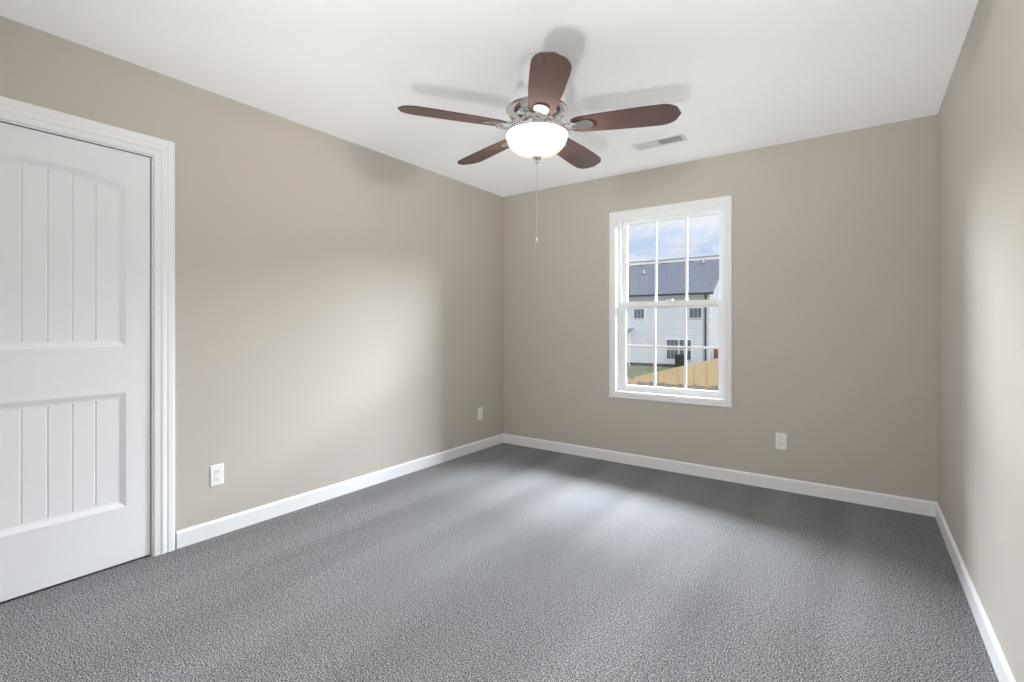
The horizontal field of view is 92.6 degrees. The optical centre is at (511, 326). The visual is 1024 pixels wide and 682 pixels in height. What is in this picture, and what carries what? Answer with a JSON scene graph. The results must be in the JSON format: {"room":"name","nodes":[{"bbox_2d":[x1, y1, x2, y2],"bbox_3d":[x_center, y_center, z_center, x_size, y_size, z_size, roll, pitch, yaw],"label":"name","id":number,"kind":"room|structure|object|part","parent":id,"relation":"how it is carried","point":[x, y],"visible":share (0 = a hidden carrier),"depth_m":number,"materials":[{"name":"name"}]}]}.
{"room":"empty bedroom","nodes":[
{"label":"empty bedroom","id":0,"kind":"room"},
{"bbox_2d":[0,16,502,548],"bbox_3d":[-1.399,-0.064,3.153,0.140,2.440,4.593,0,0,35],"label":"wall","id":1,"kind":"structure","parent":0,"point":[338,310],"depth_m":3.09,"materials":[{"name":"paint"}]},
{"bbox_2d":[0,122,150,601],"bbox_3d":[-2.049,0.148,2.157,0.035,1.991,0.762,0,0,35],"label":"door","id":2,"kind":"structure","parent":1,"relation":"in","point":[75,358],"depth_m":2.22,"materials":[{"name":"white wood"}]},
{"bbox_2d":[0,96,174,555],"bbox_3d":[-2.081,0.103,2.180,0.158,2.106,0.968,0,0,35],"label":"door frame","id":3,"kind":"structure","parent":1,"relation":"attached to","point":[160,152],"depth_m":2.47,"materials":[{"name":"white wood"}]},
{"bbox_2d":[210,463,223,486],"bbox_3d":[-1.628,0.823,2.705,0.008,0.115,0.070,0,0,35],"label":"electrical outlet","id":4,"kind":"object","parent":1,"relation":"attached to","point":[216,474],"visible":1,"depth_m":2.70,"materials":[{"name":"white plastic"}]},
{"bbox_2d":[176,433,503,548],"bbox_3d":[-0.919,1.111,3.693,0.013,0.089,2.831,0,0,35],"label":"baseboard","id":5,"kind":"structure","parent":1,"relation":"attached to","point":[218,527],"depth_m":3.18,"materials":[{"name":"white wood"}]},
{"bbox_2d":[478,407,482,419],"bbox_3d":[-0.296,0.818,4.574,0.008,0.115,0.070,0,0,35],"label":"electrical outlet","id":6,"kind":"object","parent":1,"relation":"attached to","point":[480,413],"visible":1,"depth_m":4.57,"materials":[{"name":"white plastic"}]},
{"bbox_2d":[0,0,978,196],"bbox_3d":[-0.276,-1.334,2.353,4.218,0.100,4.593,0,0,35],"label":"ceiling","id":7,"kind":"structure","parent":0,"point":[729,76],"depth_m":2.38,"materials":[{"name":"white paint"}]},
{"bbox_2d":[397,52,680,245],"bbox_3d":[0.145,-0.836,2.416,1.259,0.897,1.219,0,0,35],"label":"ceiling fan","id":8,"kind":"object","parent":7,"relation":"hanging from","point":[538,96],"depth_m":2.26,"materials":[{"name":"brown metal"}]},
{"bbox_3d":[0.120,-0.874,2.370,0.300,0.104,0.300,0,0,35],"label":"ceiling fan bowl","id":9,"kind":"part","parent":8,"relation":"part of","materials":[{"name":"white glass"}]},
{"bbox_3d":[0.120,-0.587,2.370,0.017,0.399,0.017,0,0,35],"label":"ceiling fan chain","id":10,"kind":"part","parent":8,"relation":"part of","materials":[{"name":"silver metal"}]},
{"bbox_2d":[630,133,687,150],"bbox_3d":[1.026,-1.280,3.420,0.360,0.007,0.150,0,0,35],"label":"ceiling vent","id":11,"kind":"object","parent":7,"relation":"in","point":[655,143],"visible":1,"depth_m":3.41,"materials":[{"name":"white metal"}]},
{"bbox_2d":[0,443,998,681],"bbox_3d":[-0.276,1.206,2.353,4.218,0.100,4.593,0,0,35],"label":"floor","id":12,"kind":"structure","parent":0,"point":[504,562],"depth_m":2.11,"materials":[{"name":"grey carpet"}]},
{"bbox_2d":[503,114,937,501],"bbox_3d":[1.285,-0.064,3.975,3.278,2.440,0.140,0,0,35],"label":"wall","id":13,"kind":"structure","parent":0,"point":[835,308],"depth_m":3.44,"materials":[{"name":"paint"}]},
{"bbox_2d":[609,195,731,407],"bbox_3d":[1.273,-0.181,3.971,0.980,1.580,0.152,0,0,35],"label":"window unit","id":14,"kind":"structure","parent":13,"relation":"in","point":[623,304],"depth_m":3.97,"materials":[{"name":"white plastic"}]},
{"bbox_2d":[504,434,931,515],"bbox_3d":[1.225,1.111,3.924,3.240,0.089,0.013,0,0,35],"label":"baseboard","id":15,"kind":"structure","parent":13,"relation":"attached to","point":[893,502],"depth_m":3.58,"materials":[{"name":"white wood"}]},
{"bbox_2d":[776,432,786,449],"bbox_3d":[1.896,0.811,3.449,0.070,0.115,0.008,0,0,35],"label":"electrical outlet","id":16,"kind":"object","parent":13,"relation":"attached to","point":[781,440],"visible":1,"depth_m":3.44,"materials":[{"name":"white plastic"}]},
{"bbox_2d":[938,0,1023,681],"bbox_3d":[1.385,-0.064,1.170,0.140,2.440,4.593,0,0,35],"label":"wall","id":17,"kind":"structure","parent":0,"point":[981,307],"depth_m":1.81,"materials":[{"name":"paint"}]},
{"bbox_2d":[932,501,1015,681],"bbox_3d":[1.322,1.111,1.215,0.013,0.089,4.313,0,0,35],"label":"baseboard","id":18,"kind":"structure","parent":17,"relation":"attached to","point":[1002,669],"depth_m":1.92,"materials":[{"name":"white wood"}]},
{"label":"outside","id":19,"kind":"structure","parent":0,"visible":0},
{"bbox_2d":[627,365,717,386],"bbox_3d":[29.646,3.431,55.221,110.000,0.950,115.647,0,0,35],"label":"ground","id":20,"kind":"structure","parent":19,"point":[641,371],"depth_m":33.17,"materials":[{"name":"green plant"}]},
{"bbox_2d":[627,349,717,390],"bbox_3d":[10.603,2.526,24.186,23.090,2.161,19.900,0,0,35],"label":"fence","id":21,"kind":"object","parent":20,"relation":"on","point":[711,378],"depth_m":21.08,"materials":[{"name":"brown wood"}]},
{"bbox_2d":[627,255,718,366],"bbox_3d":[11.444,-0.939,40.531,12.100,9.090,10.600,0,0,35],"label":"house","id":22,"kind":"structure","parent":20,"relation":"on","point":[661,352],"depth_m":35.78,"materials":[{"name":"white"}]},
{"bbox_2d":[674,354,687,367],"bbox_3d":[11.733,2.461,34.017,0.710,0.990,0.765,0,0,35],"label":"bin","id":23,"kind":"object","parent":20,"relation":"on","point":[678,360],"depth_m":33.77,"materials":[{"name":"black"}]}
]}

